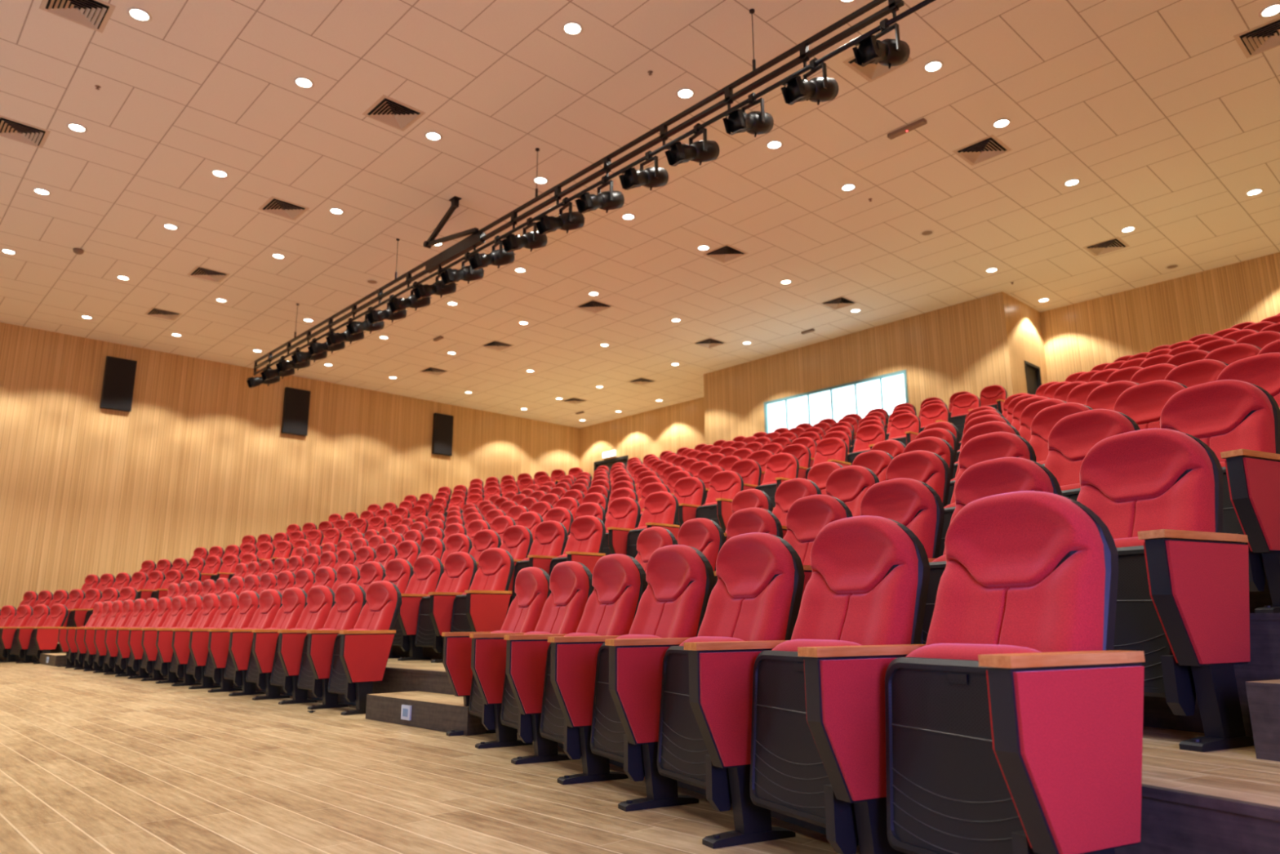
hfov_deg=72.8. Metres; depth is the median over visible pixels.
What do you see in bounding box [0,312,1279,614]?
seating
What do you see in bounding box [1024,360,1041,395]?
door
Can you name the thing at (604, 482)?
seat
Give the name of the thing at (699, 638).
seat cushion
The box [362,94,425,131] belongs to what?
ceiling vent
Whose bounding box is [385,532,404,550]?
seat
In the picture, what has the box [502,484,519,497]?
seat
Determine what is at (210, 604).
seat
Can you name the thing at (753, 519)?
seat
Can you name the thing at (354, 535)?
seat
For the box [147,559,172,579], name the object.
seat
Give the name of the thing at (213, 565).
seat
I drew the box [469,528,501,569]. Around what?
seat
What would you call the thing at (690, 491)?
seat
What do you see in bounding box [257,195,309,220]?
ceiling vent
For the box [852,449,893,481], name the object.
seat
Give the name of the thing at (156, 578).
seat
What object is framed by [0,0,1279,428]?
ceiling
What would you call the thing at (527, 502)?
seat
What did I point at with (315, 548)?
seat
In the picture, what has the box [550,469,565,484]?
seat
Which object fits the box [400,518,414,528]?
seat
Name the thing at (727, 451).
seat
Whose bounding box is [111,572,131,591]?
seat
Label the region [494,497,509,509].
seat
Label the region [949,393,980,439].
seat
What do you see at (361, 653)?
seat
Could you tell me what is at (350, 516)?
seat
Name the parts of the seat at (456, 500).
backrest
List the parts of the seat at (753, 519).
backrest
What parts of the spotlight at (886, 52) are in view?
colour frame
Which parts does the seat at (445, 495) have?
backrest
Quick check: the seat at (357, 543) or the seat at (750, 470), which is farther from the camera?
the seat at (357, 543)
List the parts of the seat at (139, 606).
arm frame, panel, post, backrest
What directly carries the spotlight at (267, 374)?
hanging from the bar
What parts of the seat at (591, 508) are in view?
backrest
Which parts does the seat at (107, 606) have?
panel, arm frame, post, backrest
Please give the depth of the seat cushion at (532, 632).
4.48 m
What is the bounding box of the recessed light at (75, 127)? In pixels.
[66,123,87,133]
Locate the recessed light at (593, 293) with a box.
[587,291,599,296]
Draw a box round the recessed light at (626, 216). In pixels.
[621,213,635,220]
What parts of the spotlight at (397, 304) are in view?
colour frame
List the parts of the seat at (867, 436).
backrest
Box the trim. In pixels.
[1249,613,1279,619]
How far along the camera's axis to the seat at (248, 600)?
8.30 m
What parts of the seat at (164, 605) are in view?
armrest, arm frame, panel, post, backrest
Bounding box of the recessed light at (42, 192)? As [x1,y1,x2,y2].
[32,187,50,195]
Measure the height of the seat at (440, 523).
0.953 m
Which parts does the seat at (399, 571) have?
backrest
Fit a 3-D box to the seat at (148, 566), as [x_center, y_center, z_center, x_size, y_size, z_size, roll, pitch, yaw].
[-10.616,3.286,18.354,0.646,0.953,0.505,-8,-14,30]
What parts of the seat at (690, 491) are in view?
arm frame, backrest, panel, armrest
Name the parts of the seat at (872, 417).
backrest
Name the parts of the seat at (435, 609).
arm frame, panel, post, armrest, backrest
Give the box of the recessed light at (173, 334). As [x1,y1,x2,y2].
[170,333,182,337]
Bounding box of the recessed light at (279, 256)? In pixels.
[271,253,285,259]
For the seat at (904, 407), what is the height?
0.953 m
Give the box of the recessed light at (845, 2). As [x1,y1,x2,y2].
[837,0,856,4]
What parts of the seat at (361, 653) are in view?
post, armrest, arm frame, panel, backrest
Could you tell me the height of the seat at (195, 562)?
0.953 m
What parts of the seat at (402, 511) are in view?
backrest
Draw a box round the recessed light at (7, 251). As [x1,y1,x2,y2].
[0,248,16,254]
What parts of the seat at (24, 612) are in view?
armrest, arm frame, panel, post, backrest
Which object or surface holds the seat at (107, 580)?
on the floor at (1166, 827)
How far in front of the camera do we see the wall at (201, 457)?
21.20 m
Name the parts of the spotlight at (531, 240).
colour frame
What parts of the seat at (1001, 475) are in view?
backrest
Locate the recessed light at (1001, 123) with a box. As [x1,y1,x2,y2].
[991,118,1010,128]
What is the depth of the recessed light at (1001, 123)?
11.62 m
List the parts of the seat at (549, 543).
arm frame, panel, armrest, backrest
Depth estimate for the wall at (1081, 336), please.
17.68 m
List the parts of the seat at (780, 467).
backrest, arm frame, armrest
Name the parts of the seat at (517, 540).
post, panel, backrest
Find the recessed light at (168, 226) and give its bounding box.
[162,223,178,230]
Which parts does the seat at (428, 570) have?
arm frame, panel, armrest, post, backrest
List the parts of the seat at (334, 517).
backrest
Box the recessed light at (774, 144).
[765,140,782,150]
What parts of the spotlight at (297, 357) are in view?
colour frame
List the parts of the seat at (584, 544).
backrest, arm frame, armrest, panel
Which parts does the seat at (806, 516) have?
panel, armrest, backrest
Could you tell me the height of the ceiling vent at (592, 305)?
0.030 m
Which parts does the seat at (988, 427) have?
backrest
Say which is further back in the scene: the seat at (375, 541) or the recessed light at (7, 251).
the recessed light at (7, 251)
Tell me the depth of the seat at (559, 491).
15.19 m
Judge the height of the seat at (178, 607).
0.953 m
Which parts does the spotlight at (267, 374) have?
colour frame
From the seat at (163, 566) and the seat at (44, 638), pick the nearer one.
the seat at (44, 638)
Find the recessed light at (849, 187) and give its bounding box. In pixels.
[840,183,856,191]
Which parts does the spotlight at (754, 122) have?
colour frame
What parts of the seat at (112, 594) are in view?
backrest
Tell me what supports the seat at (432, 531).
on the floor at (1166, 827)
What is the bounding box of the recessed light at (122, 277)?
[115,275,130,280]
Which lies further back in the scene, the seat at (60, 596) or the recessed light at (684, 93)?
the seat at (60, 596)
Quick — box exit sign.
[602,449,616,458]
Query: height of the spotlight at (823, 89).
0.585 m
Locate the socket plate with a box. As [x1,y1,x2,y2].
[400,704,411,719]
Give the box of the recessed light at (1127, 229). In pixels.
[1120,226,1136,233]
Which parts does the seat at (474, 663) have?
arm frame, panel, armrest, post, arm frame, panel, armrest, post, backrest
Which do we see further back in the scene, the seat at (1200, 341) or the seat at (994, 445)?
the seat at (1200, 341)
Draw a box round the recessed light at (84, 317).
[80,315,93,319]
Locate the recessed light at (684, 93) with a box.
[675,88,694,99]
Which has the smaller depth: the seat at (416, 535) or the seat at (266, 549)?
the seat at (416, 535)
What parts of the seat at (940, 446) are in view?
backrest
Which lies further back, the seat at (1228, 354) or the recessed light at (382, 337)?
the recessed light at (382, 337)
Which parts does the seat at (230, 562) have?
panel, armrest, backrest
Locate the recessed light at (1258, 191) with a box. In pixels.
[1245,188,1263,196]
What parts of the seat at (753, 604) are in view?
panel, arm frame, armrest, backrest, post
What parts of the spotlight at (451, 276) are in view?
colour frame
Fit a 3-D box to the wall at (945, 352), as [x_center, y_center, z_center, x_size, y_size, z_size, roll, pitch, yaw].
[4.618,1.385,19.863,0.150,7.090,8.240,11,-17,-42]
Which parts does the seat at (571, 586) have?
arm frame, panel, armrest, post, backrest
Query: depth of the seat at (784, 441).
14.30 m
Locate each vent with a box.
[0,115,50,148]
[39,0,115,32]
[144,306,182,320]
[186,265,230,282]
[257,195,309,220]
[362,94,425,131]
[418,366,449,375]
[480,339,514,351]
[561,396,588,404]
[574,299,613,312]
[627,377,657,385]
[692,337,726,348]
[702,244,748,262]
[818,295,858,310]
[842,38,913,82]
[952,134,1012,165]
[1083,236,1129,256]
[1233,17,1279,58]
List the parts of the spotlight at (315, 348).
colour frame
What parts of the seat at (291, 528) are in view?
backrest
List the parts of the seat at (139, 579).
backrest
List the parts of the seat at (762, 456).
backrest, panel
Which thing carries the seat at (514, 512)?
on the floor at (1166, 827)
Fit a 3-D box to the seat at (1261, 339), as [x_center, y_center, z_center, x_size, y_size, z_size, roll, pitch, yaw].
[4.942,-0.329,6.946,0.505,0.953,0.563,6,-14,-27]
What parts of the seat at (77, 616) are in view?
arm frame, panel, backrest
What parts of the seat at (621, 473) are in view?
backrest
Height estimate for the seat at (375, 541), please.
0.953 m
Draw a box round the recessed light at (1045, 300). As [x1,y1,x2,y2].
[1037,297,1049,302]
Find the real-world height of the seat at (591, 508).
0.953 m
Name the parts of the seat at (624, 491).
backrest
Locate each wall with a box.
[0,322,579,609]
[579,252,1279,479]
[703,291,1016,444]
[1005,293,1048,393]
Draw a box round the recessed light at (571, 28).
[561,22,582,35]
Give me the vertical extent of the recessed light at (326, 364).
0.013 m
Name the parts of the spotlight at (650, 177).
colour frame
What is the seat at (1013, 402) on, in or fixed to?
on the floor at (1166, 827)
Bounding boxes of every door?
[593,454,628,472]
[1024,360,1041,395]
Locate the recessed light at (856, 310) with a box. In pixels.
[849,308,861,312]
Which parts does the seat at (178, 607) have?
arm frame, panel, armrest, post, backrest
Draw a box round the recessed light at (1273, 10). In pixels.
[1258,3,1279,18]
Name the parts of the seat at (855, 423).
backrest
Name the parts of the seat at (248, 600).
arm frame, panel, armrest, post, backrest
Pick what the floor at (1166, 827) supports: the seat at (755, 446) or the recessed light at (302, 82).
the seat at (755, 446)
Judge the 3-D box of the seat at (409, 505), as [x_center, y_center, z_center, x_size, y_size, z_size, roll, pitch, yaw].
[-5.923,2.280,21.503,0.563,0.953,0.505,-8,-14,30]
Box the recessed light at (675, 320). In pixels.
[671,318,681,322]
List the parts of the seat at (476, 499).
backrest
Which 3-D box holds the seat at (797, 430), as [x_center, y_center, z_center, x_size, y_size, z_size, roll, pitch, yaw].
[2.895,0.445,16.462,0.505,0.953,0.563,11,-17,-42]
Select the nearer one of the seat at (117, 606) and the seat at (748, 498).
the seat at (748, 498)
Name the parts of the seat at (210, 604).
arm frame, panel, armrest, post, backrest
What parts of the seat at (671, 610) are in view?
panel, arm frame, armrest, post, backrest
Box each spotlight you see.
[246,364,279,388]
[260,355,294,380]
[275,346,311,372]
[291,337,328,364]
[307,328,346,355]
[325,317,365,346]
[346,306,384,334]
[366,294,407,324]
[388,281,431,312]
[413,267,457,300]
[440,252,484,284]
[468,235,515,271]
[501,217,547,252]
[535,196,585,235]
[574,175,624,213]
[618,151,668,191]
[665,123,719,166]
[722,92,773,137]
[780,57,838,105]
[852,17,910,68]
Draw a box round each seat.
[0,604,16,661]
[0,604,33,662]
[9,604,49,662]
[19,591,38,608]
[26,604,68,663]
[32,590,53,609]
[48,589,69,608]
[57,588,85,642]
[57,601,103,667]
[66,588,102,626]
[68,573,100,594]
[73,600,112,669]
[83,587,119,626]
[83,600,123,671]
[93,599,134,672]
[96,573,115,592]
[103,598,146,675]
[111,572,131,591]
[115,597,159,676]
[117,586,137,601]
[119,571,147,593]
[127,596,172,678]
[137,570,164,599]
[139,560,156,577]
[140,595,186,680]
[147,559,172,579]
[151,569,182,599]
[154,594,203,683]
[164,557,188,578]
[165,582,179,599]
[169,593,220,686]
[176,582,191,597]
[179,568,201,584]
[182,556,204,577]
[186,580,203,598]
[186,591,239,688]
[188,546,208,564]
[200,555,222,582]
[200,578,215,597]
[204,546,224,564]
[204,590,259,692]
[210,554,239,582]
[213,577,229,596]
[222,544,240,563]
[223,588,282,696]
[224,534,256,552]
[226,576,244,596]
[228,553,258,581]
[233,563,248,578]
[238,543,257,563]
[239,574,260,595]
[244,561,260,579]
[245,586,307,700]
[255,533,272,551]
[256,542,275,564]
[256,572,277,595]
[257,560,274,577]
[268,540,293,562]
[270,585,335,704]
[271,532,288,550]
[271,557,288,577]
[272,524,301,541]
[274,570,295,595]
[285,539,311,561]
[286,555,303,574]
[288,530,306,549]
[293,568,315,595]
[294,546,308,559]
[297,582,366,709]
[301,553,320,573]
[302,522,317,538]
[306,529,323,545]
[307,544,322,556]
[311,566,337,588]
[315,551,337,573]
[317,513,342,529]
[318,520,333,542]
[319,542,337,557]
[320,528,341,548]
[327,580,401,715]
[331,564,360,594]
[333,548,356,573]
[334,519,351,541]
[335,540,352,555]
[336,526,359,546]
[344,511,359,526]
[350,532,364,543]
[351,517,368,533]
[351,537,368,553]
[352,546,376,570]
[356,561,386,593]
[360,510,375,530]
[363,515,386,535]
[364,529,378,542]
[367,503,381,516]
[368,535,385,552]
[373,542,397,568]
[377,508,391,524]
[378,527,394,541]
[382,502,397,515]
[382,558,413,657]
[385,506,409,527]
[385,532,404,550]
[386,514,404,531]
[391,555,444,660]
[394,524,410,537]
[395,540,420,566]
[399,500,413,514]
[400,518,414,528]
[404,529,423,546]
[408,498,431,518]
[408,505,427,522]
[410,521,427,535]
[412,537,445,567]
[414,551,477,662]
[415,515,430,526]
[419,493,433,505]
[420,526,444,551]
[423,518,445,538]
[426,497,448,515]
[426,503,445,520]
[428,491,449,512]
[431,512,446,522]
[440,533,472,570]
[441,566,551,748]
[442,523,466,548]
[443,515,464,534]
[444,495,466,517]
[444,510,463,527]
[446,489,466,510]
[449,547,514,631]
[462,493,484,512]
[462,506,480,524]
[464,512,484,533]
[465,488,484,504]
[466,519,490,546]
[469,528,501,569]
[481,503,498,520]
[483,480,500,497]
[484,485,501,500]
[485,508,506,529]
[491,515,515,544]
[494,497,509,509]
[499,524,533,615]
[500,500,517,515]
[500,560,594,764]
[501,479,517,496]
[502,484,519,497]
[507,505,528,524]
[511,493,527,505]
[511,520,568,601]
[517,511,543,541]
[518,477,534,493]
[520,497,538,511]
[530,490,546,501]
[530,501,552,521]
[536,475,552,486]
[539,553,648,784]
[541,493,560,507]
[545,506,573,535]
[549,486,567,497]
[549,515,605,576]
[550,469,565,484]
[555,481,570,490]
[555,497,579,520]
[563,488,584,505]
[564,502,605,547]
[568,466,583,479]
[569,483,588,496]
[582,492,608,513]
[586,484,609,501]
[590,544,715,811]
[591,475,610,483]
[591,479,611,493]
[601,497,640,555]
[604,487,638,524]
[605,480,635,514]
[608,475,635,502]
[609,471,631,495]
[626,491,679,558]
[630,463,648,478]
[633,466,652,486]
[635,470,659,493]
[635,526,677,572]
[636,475,663,503]
[637,482,670,527]
[651,459,667,472]
[656,462,675,479]
[657,532,804,848]
[662,466,684,485]
[666,470,693,494]
[672,455,688,466]
[673,476,706,544]
[677,517,725,571]
[680,457,699,471]
[688,461,712,478]
[694,451,712,461]
[695,470,743,533]
[697,465,724,504]
[705,453,725,465]
[713,506,783,584]
[717,455,742,471]
[719,446,737,456]
[724,488,773,541]
[729,441,746,448]
[730,458,761,490]
[732,448,754,459]
[743,441,764,451]
[748,449,774,484]
[749,515,929,853]
[752,436,772,444]
[755,453,799,507]
[760,442,784,453]
[770,436,791,447]
[772,477,822,537]
[773,461,842,509]
[777,431,798,441]
[781,444,811,478]
[782,493,853,613]
[787,426,805,436]
[790,436,817,467]
[798,431,822,444]
[803,426,825,439]
[805,437,851,479]
[812,422,831,434]
[813,431,851,462]
[825,465,879,516]
[826,425,853,446]
[830,421,853,437]
[837,417,858,439]
[847,424,886,465]
[849,419,885,453]
[852,415,884,445]
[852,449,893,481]
[860,477,944,562]
[864,411,887,429]
[871,440,906,457]
[884,490,1145,853]
[885,405,916,431]
[885,449,951,506]
[886,409,914,439]
[887,413,920,445]
[902,436,955,479]
[914,427,957,462]
[918,397,943,419]
[920,400,947,417]
[920,403,953,432]
[920,457,1062,644]
[923,421,959,449]
[938,431,1036,556]
[946,421,1021,505]
[948,391,970,417]
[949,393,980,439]
[951,413,1011,479]
[955,409,1004,462]
[957,405,999,450]
[979,384,1007,413]
[1001,392,1029,417]
[1005,394,1037,424]
[1011,395,1048,431]
[1018,398,1066,442]
[1029,402,1093,466]
[1035,381,1058,396]
[1043,381,1071,398]
[1044,408,1140,500]
[1053,381,1087,402]
[1064,371,1085,382]
[1066,381,1107,404]
[1075,370,1101,382]
[1076,428,1254,751]
[1085,380,1139,410]
[1088,368,1118,382]
[1090,362,1110,370]
[1102,360,1127,370]
[1106,366,1142,382]
[1113,379,1187,429]
[1118,357,1146,369]
[1127,351,1149,360]
[1129,363,1177,383]
[1139,354,1173,368]
[1145,348,1171,359]
[1160,379,1279,613]
[1164,359,1228,387]
[1166,350,1209,365]
[1167,344,1199,355]
[1168,340,1192,349]
[1191,335,1222,346]
[1195,338,1236,351]
[1204,343,1262,364]
[1212,328,1239,337]
[1216,352,1279,408]
[1221,328,1258,341]
[1230,321,1256,329]
[1234,330,1279,348]
[1242,321,1275,332]
[1257,339,1279,355]
[1259,322,1279,332]
[1260,314,1279,323]
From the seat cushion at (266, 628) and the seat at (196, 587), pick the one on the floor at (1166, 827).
the seat at (196, 587)
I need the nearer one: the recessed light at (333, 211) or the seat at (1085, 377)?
the seat at (1085, 377)
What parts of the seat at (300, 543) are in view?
backrest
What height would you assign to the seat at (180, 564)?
0.953 m
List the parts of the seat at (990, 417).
backrest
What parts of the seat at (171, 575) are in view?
panel, backrest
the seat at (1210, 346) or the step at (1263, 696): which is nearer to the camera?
the step at (1263, 696)
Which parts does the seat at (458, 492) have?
backrest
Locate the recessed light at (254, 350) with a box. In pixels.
[252,349,262,352]
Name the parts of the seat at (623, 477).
backrest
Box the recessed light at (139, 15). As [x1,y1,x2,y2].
[126,7,151,22]
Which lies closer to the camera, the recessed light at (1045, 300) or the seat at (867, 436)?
the seat at (867, 436)
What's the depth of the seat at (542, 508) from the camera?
12.12 m
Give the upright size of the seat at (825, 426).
0.953 m
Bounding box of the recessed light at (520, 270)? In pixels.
[514,267,526,273]
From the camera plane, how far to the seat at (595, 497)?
11.28 m
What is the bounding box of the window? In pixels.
[764,369,908,433]
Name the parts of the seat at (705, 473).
arm frame, backrest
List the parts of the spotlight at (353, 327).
colour frame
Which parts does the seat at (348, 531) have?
backrest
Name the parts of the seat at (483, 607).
armrest, arm frame, backrest, panel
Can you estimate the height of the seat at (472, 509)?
0.953 m
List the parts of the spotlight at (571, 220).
colour frame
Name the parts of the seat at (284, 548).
backrest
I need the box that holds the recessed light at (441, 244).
[433,243,443,246]
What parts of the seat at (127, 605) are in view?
arm frame, panel, armrest, post, backrest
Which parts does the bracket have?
arm, arm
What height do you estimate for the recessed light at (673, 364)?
0.013 m
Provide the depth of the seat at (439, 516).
16.06 m
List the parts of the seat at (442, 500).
backrest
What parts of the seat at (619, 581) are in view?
arm frame, panel, armrest, post, backrest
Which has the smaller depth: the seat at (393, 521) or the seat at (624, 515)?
the seat at (624, 515)
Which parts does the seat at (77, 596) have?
panel, backrest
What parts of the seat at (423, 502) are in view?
backrest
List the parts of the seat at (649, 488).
backrest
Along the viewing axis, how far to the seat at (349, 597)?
6.84 m
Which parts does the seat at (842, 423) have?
backrest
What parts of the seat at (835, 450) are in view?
backrest, armrest, panel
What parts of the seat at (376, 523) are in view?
backrest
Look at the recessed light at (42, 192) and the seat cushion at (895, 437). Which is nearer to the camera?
the seat cushion at (895, 437)
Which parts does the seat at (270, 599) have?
panel, arm frame, armrest, post, backrest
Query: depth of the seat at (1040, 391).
11.18 m
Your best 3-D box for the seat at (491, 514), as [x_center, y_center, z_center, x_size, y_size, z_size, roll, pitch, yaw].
[-2.272,1.665,12.754,0.505,0.953,0.563,11,-17,-42]
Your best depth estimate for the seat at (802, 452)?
11.47 m
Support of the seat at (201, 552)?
on the floor at (1166, 827)
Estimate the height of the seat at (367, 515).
0.953 m
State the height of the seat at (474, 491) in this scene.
0.953 m
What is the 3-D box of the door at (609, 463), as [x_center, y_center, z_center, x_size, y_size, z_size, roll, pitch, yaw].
[-0.913,2.129,28.427,0.130,2.209,1.710,11,-17,-42]
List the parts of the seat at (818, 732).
panel, backrest, arm frame, panel, armrest, post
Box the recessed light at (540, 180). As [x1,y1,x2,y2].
[533,177,548,185]
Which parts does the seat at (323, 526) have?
backrest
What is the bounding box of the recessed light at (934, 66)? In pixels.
[923,60,943,73]
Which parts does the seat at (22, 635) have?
arm frame, panel, armrest, post, backrest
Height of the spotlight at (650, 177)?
0.585 m
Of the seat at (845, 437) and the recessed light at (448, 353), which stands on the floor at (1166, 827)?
the seat at (845, 437)
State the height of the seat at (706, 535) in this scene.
0.953 m
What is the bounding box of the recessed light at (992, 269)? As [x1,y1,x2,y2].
[985,267,998,272]
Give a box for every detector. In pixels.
[72,248,84,254]
[433,335,443,341]
[800,328,814,334]
[887,118,927,139]
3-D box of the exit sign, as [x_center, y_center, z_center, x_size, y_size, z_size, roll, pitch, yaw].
[-1.013,0.901,28.659,0.076,0.210,0.620,11,-17,-42]
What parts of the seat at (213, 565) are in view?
panel, backrest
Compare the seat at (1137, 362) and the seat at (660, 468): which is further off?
the seat at (660, 468)
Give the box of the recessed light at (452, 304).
[446,301,457,306]
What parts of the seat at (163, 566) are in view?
backrest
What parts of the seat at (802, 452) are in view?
backrest, panel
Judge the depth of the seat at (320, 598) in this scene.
7.14 m
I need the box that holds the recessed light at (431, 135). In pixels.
[424,131,442,141]
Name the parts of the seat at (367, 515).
backrest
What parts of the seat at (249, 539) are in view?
backrest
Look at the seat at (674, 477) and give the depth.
11.71 m
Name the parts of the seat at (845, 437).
backrest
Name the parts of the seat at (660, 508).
backrest, armrest, arm frame, panel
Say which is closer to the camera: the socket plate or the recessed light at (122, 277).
the socket plate
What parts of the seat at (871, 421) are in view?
backrest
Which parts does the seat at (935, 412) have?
backrest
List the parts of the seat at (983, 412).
backrest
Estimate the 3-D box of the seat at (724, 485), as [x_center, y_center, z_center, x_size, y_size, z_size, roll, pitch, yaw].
[0.848,0.931,9.515,0.505,0.953,0.563,11,-17,-42]
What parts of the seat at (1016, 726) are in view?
panel, backrest, armrest, arm frame, panel, post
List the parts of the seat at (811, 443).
backrest, panel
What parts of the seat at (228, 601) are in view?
armrest, panel, arm frame, post, backrest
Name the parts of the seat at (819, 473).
backrest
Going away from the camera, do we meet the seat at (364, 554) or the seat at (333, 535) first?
the seat at (364, 554)
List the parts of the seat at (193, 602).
arm frame, panel, armrest, post, backrest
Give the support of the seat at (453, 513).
on the floor at (1166, 827)
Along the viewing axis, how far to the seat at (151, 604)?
10.71 m
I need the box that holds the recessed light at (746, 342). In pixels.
[742,341,751,344]
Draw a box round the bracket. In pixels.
[423,195,478,248]
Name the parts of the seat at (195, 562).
backrest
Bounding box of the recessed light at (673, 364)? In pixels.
[671,363,679,365]
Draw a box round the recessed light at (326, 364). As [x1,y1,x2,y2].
[323,363,333,366]
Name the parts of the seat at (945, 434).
backrest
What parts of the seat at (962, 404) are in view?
backrest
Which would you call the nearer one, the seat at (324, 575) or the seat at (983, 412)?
the seat at (983, 412)
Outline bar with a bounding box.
[253,0,935,375]
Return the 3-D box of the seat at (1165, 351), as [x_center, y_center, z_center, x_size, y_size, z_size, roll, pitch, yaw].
[6.364,-0.519,10.671,0.505,0.953,0.563,6,-14,-27]
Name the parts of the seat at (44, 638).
post, armrest, arm frame, panel, backrest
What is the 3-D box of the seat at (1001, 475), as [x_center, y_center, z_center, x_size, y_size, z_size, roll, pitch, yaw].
[1.263,0.568,3.198,0.505,0.953,0.563,6,-14,-27]
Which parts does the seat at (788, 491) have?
panel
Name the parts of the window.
pane, pane, pane, pane, pane, pane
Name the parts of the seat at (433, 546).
backrest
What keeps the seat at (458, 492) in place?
on the floor at (1166, 827)
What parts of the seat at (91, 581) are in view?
backrest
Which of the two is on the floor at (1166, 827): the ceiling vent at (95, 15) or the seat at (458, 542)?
the seat at (458, 542)
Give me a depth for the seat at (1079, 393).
7.42 m
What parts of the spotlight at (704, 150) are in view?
colour frame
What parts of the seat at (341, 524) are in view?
backrest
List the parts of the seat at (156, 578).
panel, armrest, backrest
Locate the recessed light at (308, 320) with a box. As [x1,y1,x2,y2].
[302,318,314,322]
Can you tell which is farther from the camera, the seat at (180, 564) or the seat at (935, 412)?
the seat at (180, 564)
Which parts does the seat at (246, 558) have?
backrest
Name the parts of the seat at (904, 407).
backrest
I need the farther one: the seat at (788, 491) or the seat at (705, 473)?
the seat at (705, 473)
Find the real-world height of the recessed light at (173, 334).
0.013 m
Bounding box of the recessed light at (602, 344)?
[600,343,608,346]
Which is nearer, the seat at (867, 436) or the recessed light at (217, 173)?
the seat at (867, 436)
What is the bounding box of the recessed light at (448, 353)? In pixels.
[446,351,456,355]
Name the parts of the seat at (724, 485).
backrest, armrest, arm frame, panel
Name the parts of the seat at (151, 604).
armrest, panel, arm frame, post, backrest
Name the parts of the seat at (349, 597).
arm frame, panel, armrest, post, backrest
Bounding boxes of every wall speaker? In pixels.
[99,355,137,412]
[280,386,311,435]
[431,413,453,456]
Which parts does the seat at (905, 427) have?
arm frame, armrest, panel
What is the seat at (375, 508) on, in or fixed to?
on the floor at (1166, 827)
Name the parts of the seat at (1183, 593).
backrest, panel, armrest, arm frame, panel, post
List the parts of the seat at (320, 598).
arm frame, panel, armrest, post, backrest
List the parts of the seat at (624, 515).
arm frame, panel, armrest, backrest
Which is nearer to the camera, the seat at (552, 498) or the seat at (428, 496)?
the seat at (552, 498)
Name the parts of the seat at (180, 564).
backrest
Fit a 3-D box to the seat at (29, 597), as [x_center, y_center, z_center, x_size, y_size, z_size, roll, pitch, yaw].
[-12.087,3.662,16.852,0.646,0.953,0.505,-8,-14,30]
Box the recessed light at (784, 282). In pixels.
[780,280,791,284]
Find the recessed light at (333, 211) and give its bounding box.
[328,208,344,214]
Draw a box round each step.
[39,653,66,666]
[57,643,1279,821]
[365,690,495,735]
[1244,679,1279,761]
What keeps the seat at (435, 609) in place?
on the floor at (1166, 827)
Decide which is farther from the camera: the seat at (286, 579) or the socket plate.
the seat at (286, 579)
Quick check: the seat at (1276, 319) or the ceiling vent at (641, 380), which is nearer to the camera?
the seat at (1276, 319)
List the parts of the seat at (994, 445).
backrest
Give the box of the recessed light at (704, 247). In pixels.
[697,244,710,251]
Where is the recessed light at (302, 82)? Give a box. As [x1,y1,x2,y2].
[293,76,314,88]
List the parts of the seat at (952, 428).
backrest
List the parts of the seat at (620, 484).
backrest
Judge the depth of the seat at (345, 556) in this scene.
11.84 m
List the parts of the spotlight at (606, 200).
colour frame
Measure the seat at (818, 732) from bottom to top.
0.953 m
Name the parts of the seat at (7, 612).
backrest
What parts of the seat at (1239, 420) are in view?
backrest, panel, armrest, arm frame, panel, post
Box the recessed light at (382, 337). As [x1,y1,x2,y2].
[378,335,388,339]
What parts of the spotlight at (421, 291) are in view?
colour frame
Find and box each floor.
[0,440,1279,853]
[0,662,860,853]
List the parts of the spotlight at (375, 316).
colour frame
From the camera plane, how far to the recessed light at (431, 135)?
11.85 m
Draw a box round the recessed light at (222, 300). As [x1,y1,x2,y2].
[214,297,227,302]
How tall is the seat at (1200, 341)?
0.953 m
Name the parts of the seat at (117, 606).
arm frame, panel, armrest, post, backrest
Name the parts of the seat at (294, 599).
arm frame, panel, armrest, post, backrest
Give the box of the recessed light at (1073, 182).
[1063,178,1080,186]
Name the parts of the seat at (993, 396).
arm frame, panel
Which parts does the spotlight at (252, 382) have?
colour frame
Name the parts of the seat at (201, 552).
backrest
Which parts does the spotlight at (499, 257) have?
colour frame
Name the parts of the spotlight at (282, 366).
colour frame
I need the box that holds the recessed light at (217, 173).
[210,169,228,177]
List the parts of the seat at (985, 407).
backrest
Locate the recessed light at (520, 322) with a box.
[518,321,528,324]
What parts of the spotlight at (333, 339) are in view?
colour frame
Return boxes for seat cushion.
[263,627,280,629]
[289,627,306,629]
[315,628,337,630]
[347,628,369,630]
[489,630,514,633]
[523,631,552,634]
[557,554,567,557]
[563,632,599,636]
[614,634,662,639]
[633,525,646,529]
[679,635,743,645]
[701,502,716,506]
[760,481,776,485]
[771,639,862,651]
[851,448,870,453]
[888,435,906,439]
[905,643,1041,660]
[932,555,946,561]
[943,502,955,507]
[1037,460,1045,464]
[1059,483,1079,490]
[1113,536,1144,547]
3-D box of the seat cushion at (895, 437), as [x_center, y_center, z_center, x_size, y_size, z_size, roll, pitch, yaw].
[3.751,0.336,12.536,0.122,0.410,0.436,11,-17,-42]
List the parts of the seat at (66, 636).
arm frame, panel, post, arm frame, panel, post, backrest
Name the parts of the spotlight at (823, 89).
colour frame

